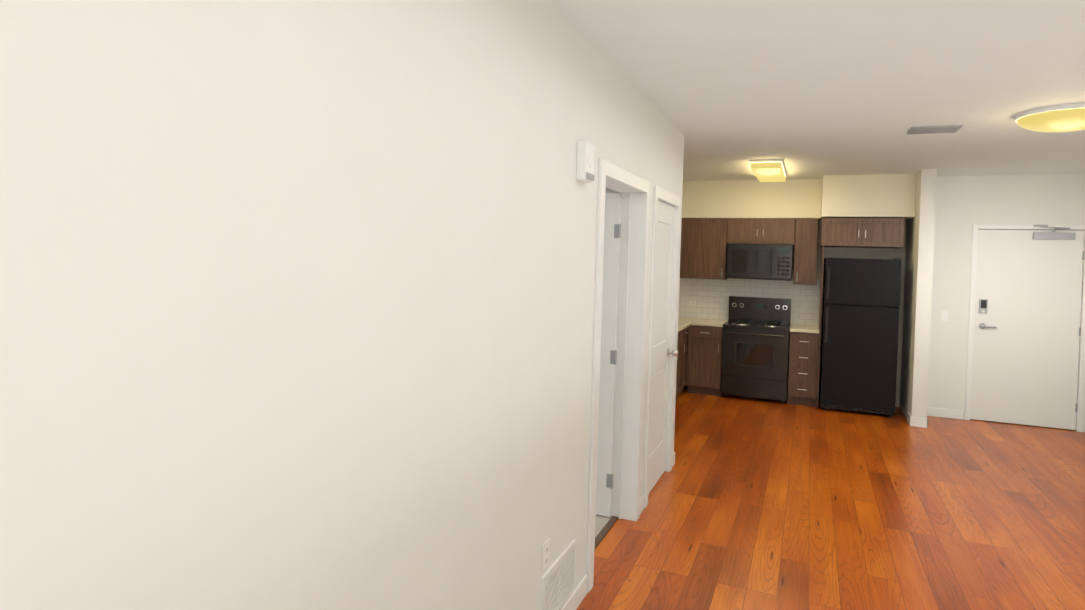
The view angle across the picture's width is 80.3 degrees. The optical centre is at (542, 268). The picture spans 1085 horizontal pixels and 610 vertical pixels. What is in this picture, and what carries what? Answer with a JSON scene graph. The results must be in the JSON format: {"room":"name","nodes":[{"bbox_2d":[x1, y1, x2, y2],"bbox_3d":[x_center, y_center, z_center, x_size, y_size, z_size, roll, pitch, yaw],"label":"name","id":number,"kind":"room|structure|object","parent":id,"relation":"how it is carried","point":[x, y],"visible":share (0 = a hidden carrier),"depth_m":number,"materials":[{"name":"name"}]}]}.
{"room":"apartment living room","nodes":[
{"label":"apartment living room","id":0,"kind":"room"},
{"bbox_2d":[0,0,681,609],"bbox_3d":[-0.286,0.295,2.127,0.140,2.730,6.800,2,1,23],"label":"wall","id":1,"kind":"structure","parent":0,"point":[296,302],"depth_m":1.37,"materials":[{"name":"paint"}]},
{"bbox_2d":[542,539,549,571],"bbox_3d":[0.015,1.221,2.737,0.008,0.114,0.070,2,1,23],"label":"outlet","id":2,"kind":"object","parent":1,"relation":"attached to","point":[545,554],"visible":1,"depth_m":2.73,"materials":[{"name":"white plastic"}]},
{"bbox_2d":[540,539,575,609],"bbox_3d":[0.074,1.420,2.893,0.012,0.240,0.410,2,1,23],"label":"air vent","id":3,"kind":"object","parent":1,"relation":"in","point":[557,583],"visible":0.96,"depth_m":2.89,"materials":[{"name":"white metal"}]},
{"bbox_2d":[560,574,586,609],"bbox_3d":[-0.670,1.621,1.124,0.012,0.100,4.630,2,1,23],"label":"baseboard","id":4,"kind":"structure","parent":1,"relation":"attached to","point":[576,598],"depth_m":3.12,"materials":[{"name":"white wood"}]},
{"bbox_2d":[576,141,594,182],"bbox_3d":[0.203,-0.492,2.978,0.052,0.175,0.120,2,1,23],"label":"speaker","id":5,"kind":"object","parent":1,"relation":"attached to","point":[585,161],"visible":1,"depth_m":2.93},
{"bbox_2d":[594,516,617,549],"bbox_3d":[0.306,1.638,3.811,0.040,0.008,0.910,2,1,23],"label":"threshold","id":6,"kind":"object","parent":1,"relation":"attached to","point":[603,532],"depth_m":4.00,"materials":[{"name":"brown"}]},
{"bbox_2d":[596,193,620,516],"bbox_3d":[0.054,0.554,4.327,0.910,2.114,0.117,2,1,23],"label":"bedroom door","id":7,"kind":"structure","parent":1,"relation":"in","point":[608,353],"depth_m":4.20,"materials":[{"name":"white wood"}]},
{"bbox_2d":[586,158,649,592],"bbox_3d":[0.389,0.542,3.766,0.176,2.205,1.050,2,1,23],"label":"door frame","id":8,"kind":"structure","parent":1,"relation":"attached to","point":[633,189],"depth_m":4.17,"materials":[{"name":"white wood"}]},
{"bbox_2d":[644,185,680,507],"bbox_3d":[0.838,0.532,4.819,0.157,2.205,0.896,2,1,23],"label":"door frame","id":9,"kind":"structure","parent":1,"relation":"attached to","point":[664,196],"depth_m":4.87,"materials":[{"name":"white wood"}]},
{"bbox_2d":[649,200,677,492],"bbox_3d":[0.898,0.568,4.792,0.117,2.114,0.745,2,1,23],"label":"closet door","id":10,"kind":"structure","parent":1,"relation":"in","point":[662,320],"depth_m":4.86,"materials":[{"name":"white wood"}]},
{"bbox_2d":[595,515,611,537],"bbox_3d":[-1.923,1.647,3.300,3.710,0.124,4.160,2,1,23],"label":"floor","id":11,"kind":"structure","parent":0,"point":[601,521],"depth_m":4.13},
{"bbox_2d":[605,188,618,192],"bbox_3d":[-1.045,0.209,5.109,3.560,2.730,0.120,2,1,23],"label":"wall","id":12,"kind":"structure","parent":0,"point":[607,190],"depth_m":4.41,"materials":[{"name":"paint"}]},
{"bbox_2d":[672,134,683,453],"bbox_3d":[0.586,0.248,5.512,1.140,2.730,0.120,2,1,23],"label":"wall","id":13,"kind":"structure","parent":0,"point":[682,160],"depth_m":5.31,"materials":[{"name":"paint"}]},
{"bbox_2d":[691,220,906,405],"bbox_3d":[2.978,0.254,8.404,3.050,2.730,0.140,2,1,23],"label":"wall","id":14,"kind":"structure","parent":0,"point":[862,253],"depth_m":7.87,"materials":[{"name":"paint"}]},
{"bbox_2d":[680,218,727,279],"bbox_3d":[2.099,-0.263,8.511,0.686,0.790,0.328,2,1,23],"label":"upper cabinet","id":15,"kind":"object","parent":14,"relation":"attached to","point":[705,242],"depth_m":8.34,"materials":[{"name":"brown wood"}]},
{"bbox_2d":[728,218,795,245],"bbox_3d":[2.798,-0.470,8.217,0.806,0.325,0.328,2,1,23],"label":"upper cabinet","id":16,"kind":"object","parent":14,"relation":"attached to","point":[769,231],"depth_m":8.06,"materials":[{"name":"brown wood"}]},
{"bbox_2d":[727,244,792,280],"bbox_3d":[2.760,-0.083,8.162,0.766,0.438,0.462,2,1,23],"label":"microwave","id":17,"kind":"object","parent":16,"relation":"attached to","point":[760,261],"visible":1,"depth_m":7.99,"materials":[{"name":"black"}]},
{"bbox_2d":[793,218,817,284],"bbox_3d":[3.284,-0.209,8.017,0.256,0.810,0.328,2,1,23],"label":"upper cabinet","id":18,"kind":"object","parent":14,"relation":"attached to","point":[805,255],"depth_m":7.87,"materials":[{"name":"brown wood"}]},
{"bbox_2d":[820,218,904,247],"bbox_3d":[3.772,-0.418,7.631,0.858,0.328,0.660,2,1,23],"label":"upper cabinet","id":19,"kind":"object","parent":14,"relation":"attached to","point":[865,232],"visible":1,"depth_m":7.36,"materials":[{"name":"brown wood"}]},
{"bbox_2d":[682,174,916,219],"bbox_3d":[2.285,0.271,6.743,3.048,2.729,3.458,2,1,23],"label":"ceiling soffit","id":20,"kind":"structure","parent":0,"point":[866,196],"depth_m":7.85,"materials":[{"name":"paint"}]},
{"bbox_2d":[549,0,1084,180],"bbox_3d":[0.592,-1.139,3.687,7.860,0.120,10.660,2,1,23],"label":"ceiling","id":21,"kind":"structure","parent":0,"point":[801,89],"depth_m":3.52,"materials":[{"name":"paint"}]},
{"bbox_2d":[749,159,786,181],"bbox_3d":[2.471,-1.053,7.005,0.320,0.084,1.250,2,1,23],"label":"kitchen ceiling light","id":22,"kind":"object","parent":21,"relation":"attached to","point":[772,170],"visible":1,"depth_m":6.62,"materials":[{"name":"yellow glass"}]},
{"bbox_2d":[907,125,962,133],"bbox_3d":[2.905,-1.029,4.771,0.320,0.012,0.240,2,1,23],"label":"ceiling vent","id":23,"kind":"object","parent":21,"relation":"in","point":[935,129],"visible":1,"depth_m":4.75,"materials":[{"name":"silver metal"}]},
{"bbox_2d":[1015,103,1084,131],"bbox_3d":[3.393,-0.951,4.156,0.550,0.114,0.550,2,1,23],"label":"dome ceiling light","id":24,"kind":"object","parent":21,"relation":"attached to","point":[1064,118],"visible":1,"depth_m":4.06,"materials":[{"name":"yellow glass"}]},
{"bbox_2d":[576,386,1084,609],"bbox_3d":[1.756,1.756,3.229,5.160,0.120,10.660,2,1,23],"label":"floor","id":25,"kind":"structure","parent":0,"point":[760,504],"depth_m":4.33,"materials":[{"name":"brown wood"}]},
{"bbox_2d":[676,329,684,396],"bbox_3d":[1.225,1.154,7.394,0.650,0.875,1.130,2,1,23],"label":"base cabinet","id":26,"kind":"object","parent":25,"relation":"on","point":[680,364],"visible":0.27,"depth_m":7.63,"materials":[{"name":"brown wood"}]},
{"bbox_2d":[678,317,698,331],"bbox_3d":[1.326,0.690,7.566,0.660,0.040,2.669,2,1,23],"label":"countertop","id":27,"kind":"structure","parent":26,"relation":"on","point":[684,322],"depth_m":8.10,"materials":[{"name":"beige stone"}]},
{"bbox_2d":[683,328,687,386],"bbox_3d":[1.497,1.147,8.087,0.620,0.875,0.352,2,1,23],"label":"base cabinet","id":28,"kind":"object","parent":25,"relation":"on","point":[685,351],"visible":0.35,"depth_m":8.09,"materials":[{"name":"brown wood"}]},
{"bbox_2d":[685,325,722,395],"bbox_3d":[1.865,1.150,8.447,1.020,0.875,0.650,2,1,23],"label":"base cabinet","id":29,"kind":"object","parent":25,"relation":"on","point":[704,360],"visible":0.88,"depth_m":8.08,"materials":[{"name":"brown wood"}]},
{"bbox_2d":[694,318,727,326],"bbox_3d":[2.189,0.699,8.316,0.355,0.040,0.621,2,1,23],"label":"countertop","id":30,"kind":"structure","parent":29,"relation":"on","point":[701,321],"depth_m":8.11,"materials":[{"name":"beige stone"}]},
{"bbox_2d":[721,296,790,403],"bbox_3d":[2.685,0.999,8.066,0.768,1.240,0.699,2,1,23],"label":"range","id":31,"kind":"object","parent":25,"relation":"on","point":[756,347],"visible":1,"depth_m":7.85,"materials":[{"name":"enamelled metal"},{"name":"steel"},{"name":"glass"}]},
{"bbox_2d":[788,332,818,406],"bbox_3d":[3.200,1.200,7.891,0.316,0.875,0.650,2,1,23],"label":"base cabinet","id":32,"kind":"object","parent":25,"relation":"on","point":[803,368],"visible":0.96,"depth_m":7.63,"materials":[{"name":"brown wood"}]},
{"bbox_2d":[790,324,818,333],"bbox_3d":[3.215,0.737,7.888,0.323,0.040,0.621,2,1,23],"label":"countertop","id":33,"kind":"structure","parent":32,"relation":"on","point":[801,328],"depth_m":7.68,"materials":[{"name":"beige stone"}]},
{"bbox_2d":[816,246,823,407],"bbox_3d":[3.377,0.690,7.824,0.018,1.908,0.628,2,1,23],"label":"panel","id":34,"kind":"object","parent":25,"relation":"on","point":[821,291],"visible":0.93,"depth_m":7.54,"materials":[{"name":"brown wood"}]},
{"bbox_2d":[819,258,900,417],"bbox_3d":[3.712,0.765,7.569,0.760,1.788,0.795,2,1,23],"label":"refrigerator","id":35,"kind":"object","parent":25,"relation":"on","point":[860,327],"visible":1,"depth_m":7.24,"materials":[{"name":"black metal"}]},
{"bbox_2d":[899,169,936,417],"bbox_3d":[4.257,0.314,7.329,0.140,2.730,1.140,2,1,23],"label":"wall","id":36,"kind":"structure","parent":0,"point":[920,229],"depth_m":6.83,"materials":[{"name":"paint"}]},
{"bbox_2d":[918,415,927,427],"bbox_3d":[4.192,1.633,7.090,0.015,0.100,0.653,2,1,23],"label":"baseboard","id":37,"kind":"structure","parent":36,"relation":"attached to","point":[924,421],"depth_m":6.80,"materials":[{"name":"white wood"}]},
{"bbox_2d":[927,174,1084,431],"bbox_3d":[5.220,0.347,7.080,1.830,2.730,0.140,2,1,23],"label":"wall","id":38,"kind":"structure","parent":0,"point":[964,204],"depth_m":7.21,"materials":[{"name":"paint"}]},
{"bbox_2d":[941,311,947,320],"bbox_3d":[4.552,0.539,7.277,0.070,0.114,0.012,2,1,23],"label":"light switch","id":39,"kind":"object","parent":38,"relation":"attached to","point":[944,315],"visible":1,"depth_m":7.28,"materials":[{"name":"white plastic"}]},
{"bbox_2d":[927,407,962,418],"bbox_3d":[4.523,1.638,7.299,0.425,0.100,0.013,2,1,23],"label":"baseboard","id":40,"kind":"structure","parent":38,"relation":"attached to","point":[937,412],"depth_m":7.28,"materials":[{"name":"white wood"}]},
{"bbox_2d":[965,224,1084,431],"bbox_3d":[5.283,0.620,7.048,1.060,2.190,0.153,2,1,23],"label":"door frame","id":41,"kind":"structure","parent":38,"relation":"attached to","point":[1080,393],"depth_m":7.05,"materials":[{"name":"white"}]},
{"bbox_2d":[970,225,1084,429],"bbox_3d":[5.264,0.616,6.978,0.971,2.180,0.127,2,1,23],"label":"entry door","id":42,"kind":"structure","parent":38,"relation":"in","point":[1027,319],"depth_m":6.99,"materials":[{"name":"white paint"}]},
{"bbox_3d":[0.841,0.214,7.421,0.140,2.730,3.600,2,1,23],"label":"wall","id":43,"kind":"structure","parent":0,"visible":0},
{"bbox_2d":[678,278,819,324],"bbox_3d":[2.534,0.254,8.509,2.088,0.860,0.007,2,1,23],"label":"tile backsplash","id":44,"kind":"structure","parent":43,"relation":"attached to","point":[712,297],"depth_m":8.45,"materials":[{"name":"white tile"}]}
]}

